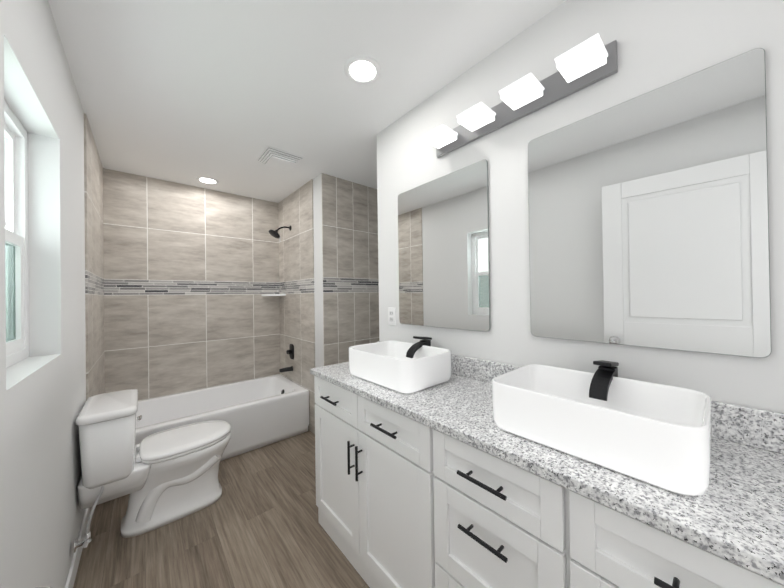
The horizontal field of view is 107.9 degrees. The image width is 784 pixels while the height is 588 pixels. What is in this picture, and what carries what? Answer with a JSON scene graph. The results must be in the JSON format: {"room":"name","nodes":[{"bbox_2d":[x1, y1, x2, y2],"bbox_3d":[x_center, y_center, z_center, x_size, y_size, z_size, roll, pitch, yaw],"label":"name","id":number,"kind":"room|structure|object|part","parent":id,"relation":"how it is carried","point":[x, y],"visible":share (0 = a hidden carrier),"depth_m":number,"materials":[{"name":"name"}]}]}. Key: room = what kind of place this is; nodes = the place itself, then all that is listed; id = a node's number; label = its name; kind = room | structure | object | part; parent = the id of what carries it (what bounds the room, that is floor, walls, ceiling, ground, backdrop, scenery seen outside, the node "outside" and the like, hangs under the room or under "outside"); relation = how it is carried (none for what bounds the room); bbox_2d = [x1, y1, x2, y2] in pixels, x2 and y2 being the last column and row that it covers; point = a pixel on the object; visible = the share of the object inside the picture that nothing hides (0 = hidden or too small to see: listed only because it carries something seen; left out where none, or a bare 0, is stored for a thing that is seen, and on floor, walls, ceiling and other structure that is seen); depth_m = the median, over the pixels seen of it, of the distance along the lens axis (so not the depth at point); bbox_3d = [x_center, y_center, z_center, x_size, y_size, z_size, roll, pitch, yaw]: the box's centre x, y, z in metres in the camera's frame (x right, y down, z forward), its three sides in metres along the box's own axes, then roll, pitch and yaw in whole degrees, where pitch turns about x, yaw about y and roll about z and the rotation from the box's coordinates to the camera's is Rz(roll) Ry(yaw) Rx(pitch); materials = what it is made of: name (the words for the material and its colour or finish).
{"room":"bathroom","nodes":[
{"label":"bathroom","id":0,"kind":"room"},
{"bbox_2d":[0,0,85,587],"bbox_3d":[-1.159,0.114,0.825,0.140,2.435,4.125,-1,0,-41],"label":"wall","id":1,"kind":"structure","parent":0,"point":[42,399],"depth_m":1.12,"materials":[{"name":"white paint"}]},
{"bbox_2d":[4,99,28,367],"bbox_3d":[-1.272,-0.204,0.888,0.053,0.902,0.637,-1,0,-41],"label":"window","id":2,"kind":"structure","parent":1,"relation":"in","point":[15,125],"depth_m":1.08,"materials":[{"name":"white plastic"}]},
{"bbox_3d":[-1.282,-0.407,0.884,0.004,0.367,0.509,-1,0,-41],"label":"glass","id":3,"kind":"part","parent":2,"relation":"part of","materials":[{"name":"white glass"}]},
{"bbox_3d":[-1.282,-0.420,0.884,0.025,0.392,0.560,-1,0,-41],"label":"window sash","id":4,"kind":"part","parent":2,"relation":"part of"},
{"bbox_3d":[-1.265,-0.009,0.892,0.004,0.350,0.496,-1,0,-41],"label":"glass","id":5,"kind":"part","parent":2,"relation":"part of","materials":[{"name":"glass"}]},
{"bbox_3d":[-1.264,-0.008,0.892,0.030,0.432,0.560,-1,0,-41],"label":"window sash","id":6,"kind":"part","parent":2,"relation":"part of","materials":[{"name":"white plastic"}]},
{"bbox_2d":[65,508,89,587],"bbox_3d":[-0.771,1.282,0.509,0.012,0.085,3.170,-1,0,-41],"label":"baseboard","id":7,"kind":"structure","parent":1,"relation":"attached to","point":[70,581],"depth_m":1.39,"materials":[{"name":"white wood"}]},
{"bbox_2d":[84,113,104,511],"bbox_3d":[-2.144,0.135,2.069,0.010,2.435,0.955,-1,0,-41],"label":"wall tile","id":8,"kind":"structure","parent":1,"relation":"attached to","point":[94,275],"depth_m":1.93,"materials":[{"name":"beige tile"}]},
{"bbox_2d":[73,430,369,587],"bbox_3d":[-0.175,1.373,1.661,2.704,0.100,4.405,-1,0,-41],"label":"floor","id":9,"kind":"structure","parent":0,"point":[256,525],"depth_m":1.54,"materials":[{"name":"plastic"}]},
{"bbox_2d":[73,389,230,552],"bbox_3d":[-1.369,0.969,1.731,0.705,0.742,0.535,-1,0,-41],"label":"toilet","id":10,"kind":"object","parent":9,"relation":"on","point":[163,478],"visible":1,"depth_m":1.61,"materials":[{"name":"white ceramic"}]},
{"bbox_3d":[-1.430,1.169,1.338,0.029,0.024,0.028,-1,0,-41],"label":"supply handle","id":11,"kind":"part","parent":10,"relation":"part of","materials":[{"name":"silver metal"}]},
{"bbox_3d":[-1.575,0.809,1.602,0.208,0.335,0.444,-1,0,-41],"label":"tank","id":12,"kind":"part","parent":10,"relation":"part of","materials":[{"name":"white ceramic"}]},
{"bbox_3d":[-1.335,1.144,1.804,0.555,0.392,0.370,-1,0,-41],"label":"bowl","id":13,"kind":"part","parent":10,"relation":"part of","materials":[{"name":"white ceramic"}]},
{"bbox_3d":[-1.307,0.913,1.833,0.477,0.027,0.386,-1,0,-41],"label":"lid","id":14,"kind":"part","parent":10,"relation":"part of","materials":[{"name":"white ceramic"}]},
{"bbox_3d":[-1.307,0.938,1.833,0.468,0.018,0.378,-1,0,-41],"label":"seat","id":15,"kind":"part","parent":10,"relation":"part of","materials":[{"name":"white plastic"}]},
{"bbox_2d":[135,375,308,460],"bbox_3d":[-1.617,1.147,2.602,1.466,0.398,0.792,-1,0,-41],"label":"bathtub","id":16,"kind":"object","parent":9,"relation":"on","point":[259,412],"visible":0.54,"depth_m":2.61,"materials":[{"name":"white ceramic"}]},
{"bbox_2d":[310,372,783,587],"bbox_3d":[0.454,0.876,0.959,0.528,0.867,2.220,-1,0,-41],"label":"bathroom vanity","id":17,"kind":"object","parent":9,"relation":"on","point":[436,467],"depth_m":0.88,"materials":[{"name":"painted wood"},{"name":"granite"}]},
{"bbox_3d":[-0.296,0.545,1.483,0.018,0.156,0.436,-1,0,-41],"label":"drawer","id":18,"kind":"part","parent":17,"relation":"part of","materials":[{"name":"white wood"}]},
{"bbox_3d":[-0.291,0.920,1.481,0.018,0.577,0.436,-1,0,-41],"label":"door","id":19,"kind":"part","parent":17,"relation":"part of","materials":[{"name":"white wood"}]},
{"bbox_3d":[-0.007,0.539,1.151,0.018,0.156,0.436,-1,0,-41],"label":"drawer","id":20,"kind":"part","parent":17,"relation":"part of","materials":[{"name":"white wood"}]},
{"bbox_3d":[-0.002,0.914,1.149,0.018,0.577,0.436,-1,0,-41],"label":"door","id":21,"kind":"part","parent":17,"relation":"part of","materials":[{"name":"white wood"}]},
{"bbox_3d":[0.284,1.053,0.823,0.018,0.287,0.398,-1,0,-41],"label":"drawer","id":22,"kind":"part","parent":17,"relation":"part of","materials":[{"name":"white wood"}]},
{"bbox_3d":[0.280,0.760,0.825,0.018,0.282,0.398,-1,0,-41],"label":"drawer","id":23,"kind":"part","parent":17,"relation":"part of","materials":[{"name":"white wood"}]},
{"bbox_3d":[0.276,0.534,0.826,0.018,0.156,0.398,-1,0,-41],"label":"drawer","id":24,"kind":"part","parent":17,"relation":"part of","materials":[{"name":"white wood"}]},
{"bbox_3d":[0.292,0.694,0.773,0.031,0.009,0.009,-1,0,-41],"label":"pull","id":25,"kind":"part","parent":17,"relation":"part of","materials":[{"name":"black metal"}]},
{"bbox_2d":[310,364,783,579],"bbox_3d":[0.452,0.427,0.969,0.512,0.029,2.226,-1,0,-41],"label":"countertop","id":26,"kind":"structure","parent":17,"relation":"on","point":[746,522],"depth_m":0.63,"materials":[{"name":"grey stone"}]},
{"bbox_2d":[342,341,457,395],"bbox_3d":[0.030,0.348,1.437,0.330,0.146,0.464,-1,0,-41],"label":"sink","id":27,"kind":"object","parent":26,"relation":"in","point":[394,366],"depth_m":1.31,"materials":[{"name":"white ceramic"}]},
{"bbox_2d":[482,364,717,511],"bbox_3d":[0.569,0.336,0.819,0.330,0.146,0.464,-1,0,-41],"label":"sink","id":28,"kind":"object","parent":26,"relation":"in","point":[660,437],"depth_m":0.73,"materials":[{"name":"white ceramic"}]},
{"bbox_3d":[0.569,0.902,0.494,0.018,0.577,0.448,-1,0,-41],"label":"door","id":29,"kind":"part","parent":17,"relation":"part of","materials":[{"name":"white wood"}]},
{"bbox_3d":[0.564,0.528,0.496,0.018,0.156,0.448,-1,0,-41],"label":"drawer","id":30,"kind":"part","parent":17,"relation":"part of","materials":[{"name":"white wood"}]},
{"bbox_2d":[48,0,565,202],"bbox_3d":[-0.211,-1.162,1.675,2.704,0.100,4.405,-1,0,-41],"label":"ceiling","id":31,"kind":"structure","parent":0,"point":[225,93],"depth_m":1.44,"materials":[{"name":"white paint"}]},
{"bbox_2d":[196,176,218,184],"bbox_3d":[-1.758,-1.081,2.723,0.184,0.006,0.184,-1,0,-41],"label":"recessed light","id":32,"kind":"object","parent":31,"relation":"in","point":[208,180],"visible":1,"depth_m":2.71,"materials":[{"name":"white"}]},
{"bbox_2d":[256,146,303,170],"bbox_3d":[-0.907,-1.074,2.310,0.284,0.048,0.284,-1,0,-41],"label":"ceiling vent","id":33,"kind":"object","parent":31,"relation":"in","point":[277,158],"visible":1,"depth_m":2.26,"materials":[{"name":"white plastic"}]},
{"bbox_2d":[344,55,380,84],"bbox_3d":[-0.146,-1.111,1.422,0.184,0.006,0.184,-1,0,-41],"label":"recessed light","id":34,"kind":"object","parent":31,"relation":"in","point":[363,69],"visible":1,"depth_m":1.41,"materials":[{"name":"white plastic"}]},
{"bbox_2d":[313,173,323,367],"bbox_3d":[-0.936,0.123,3.037,0.120,2.435,1.085,-1,0,-41],"label":"wall","id":35,"kind":"structure","parent":0,"point":[318,269],"depth_m":2.63,"materials":[{"name":"ceramic tile"},{"name":"paint"}]},
{"bbox_2d":[269,225,293,372],"bbox_3d":[-1.179,0.046,3.033,0.229,1.593,0.148,-1,0,-41],"label":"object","id":36,"kind":"structure","parent":35,"relation":"attached to","point":[275,234],"depth_m":3.06,"materials":[{"name":"black metal"}]},
{"bbox_3d":[-1.141,0.814,3.068,0.137,0.056,0.056,-1,0,-41],"label":"spout","id":37,"kind":"part","parent":36,"relation":"part of","materials":[{"name":"black metal"}]},
{"bbox_2d":[278,179,315,433],"bbox_3d":[-1.042,0.125,3.060,0.010,2.435,0.910,-1,0,-41],"label":"wall tiles","id":38,"kind":"structure","parent":35,"relation":"attached to","point":[296,281],"depth_m":2.97,"materials":[{"name":"beige tile"}]},
{"bbox_2d":[322,173,378,365],"bbox_3d":[-0.270,0.113,2.891,0.932,2.435,0.010,-1,0,-41],"label":"wall tile","id":39,"kind":"structure","parent":35,"relation":"attached to","point":[350,263],"depth_m":2.76,"materials":[{"name":"beige tile"}]},
{"bbox_2d":[377,0,783,412],"bbox_3d":[0.993,0.087,1.446,0.929,2.435,2.231,-1,0,-41],"label":"wall","id":40,"kind":"structure","parent":0,"point":[660,43],"depth_m":1.09,"materials":[{"name":"white paint"}]},
{"bbox_2d":[388,307,395,324],"bbox_3d":[-0.001,0.146,1.871,0.010,0.116,0.072,-1,0,-41],"label":"electrical outlet plate","id":41,"kind":"object","parent":40,"relation":"attached to","point":[391,315],"visible":1,"depth_m":1.87,"materials":[{"name":"white plastic"}]},
{"bbox_2d":[398,160,490,331],"bbox_3d":[0.249,-0.226,1.575,0.008,0.817,0.625,-1,0,-41],"label":"mirror","id":42,"kind":"object","parent":40,"relation":"attached to","point":[443,251],"visible":1,"depth_m":1.52,"materials":[{"name":"grey mirror"}]},
{"bbox_2d":[423,34,617,157],"bbox_3d":[0.460,-0.806,1.228,0.146,0.105,0.790,-1,0,-41],"label":"sconce","id":43,"kind":"object","parent":40,"relation":"attached to","point":[588,62],"visible":1,"depth_m":1.13,"materials":[{"name":"white glass"}]},
{"bbox_2d":[528,48,771,357],"bbox_3d":[0.778,-0.236,0.970,0.008,0.817,0.607,-1,0,-41],"label":"mirror","id":44,"kind":"object","parent":40,"relation":"attached to","point":[648,219],"visible":1,"depth_m":0.89,"materials":[{"name":"grey mirror"}]},
{"bbox_2d":[458,356,783,455],"bbox_3d":[0.636,0.361,1.131,0.020,0.099,2.226,-1,0,-41],"label":"backsplash","id":45,"kind":"structure","parent":0,"relation":"attached to","point":[759,428],"depth_m":0.77,"materials":[{"name":"grey stone"}]},
{"bbox_3d":[-1.594,0.134,3.275,2.704,2.435,0.140,-1,0,-41],"label":"wall","id":46,"kind":"structure","parent":0,"visible":0},
{"bbox_2d":[103,168,279,400],"bbox_3d":[-1.896,0.136,2.912,1.472,2.435,0.010,-1,0,-41],"label":"wall tile","id":47,"kind":"structure","parent":46,"relation":"attached to","point":[191,275],"depth_m":2.79,"materials":[{"name":"beige tile"}]},
{"bbox_2d":[262,294,285,295],"bbox_3d":[-1.350,0.013,3.251,0.200,0.020,0.200,-1,0,-41],"label":"corner shelf","id":48,"kind":"object","parent":46,"relation":"attached to","point":[273,294],"visible":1,"depth_m":3.20,"materials":[{"name":"white ceramic"}]}
]}

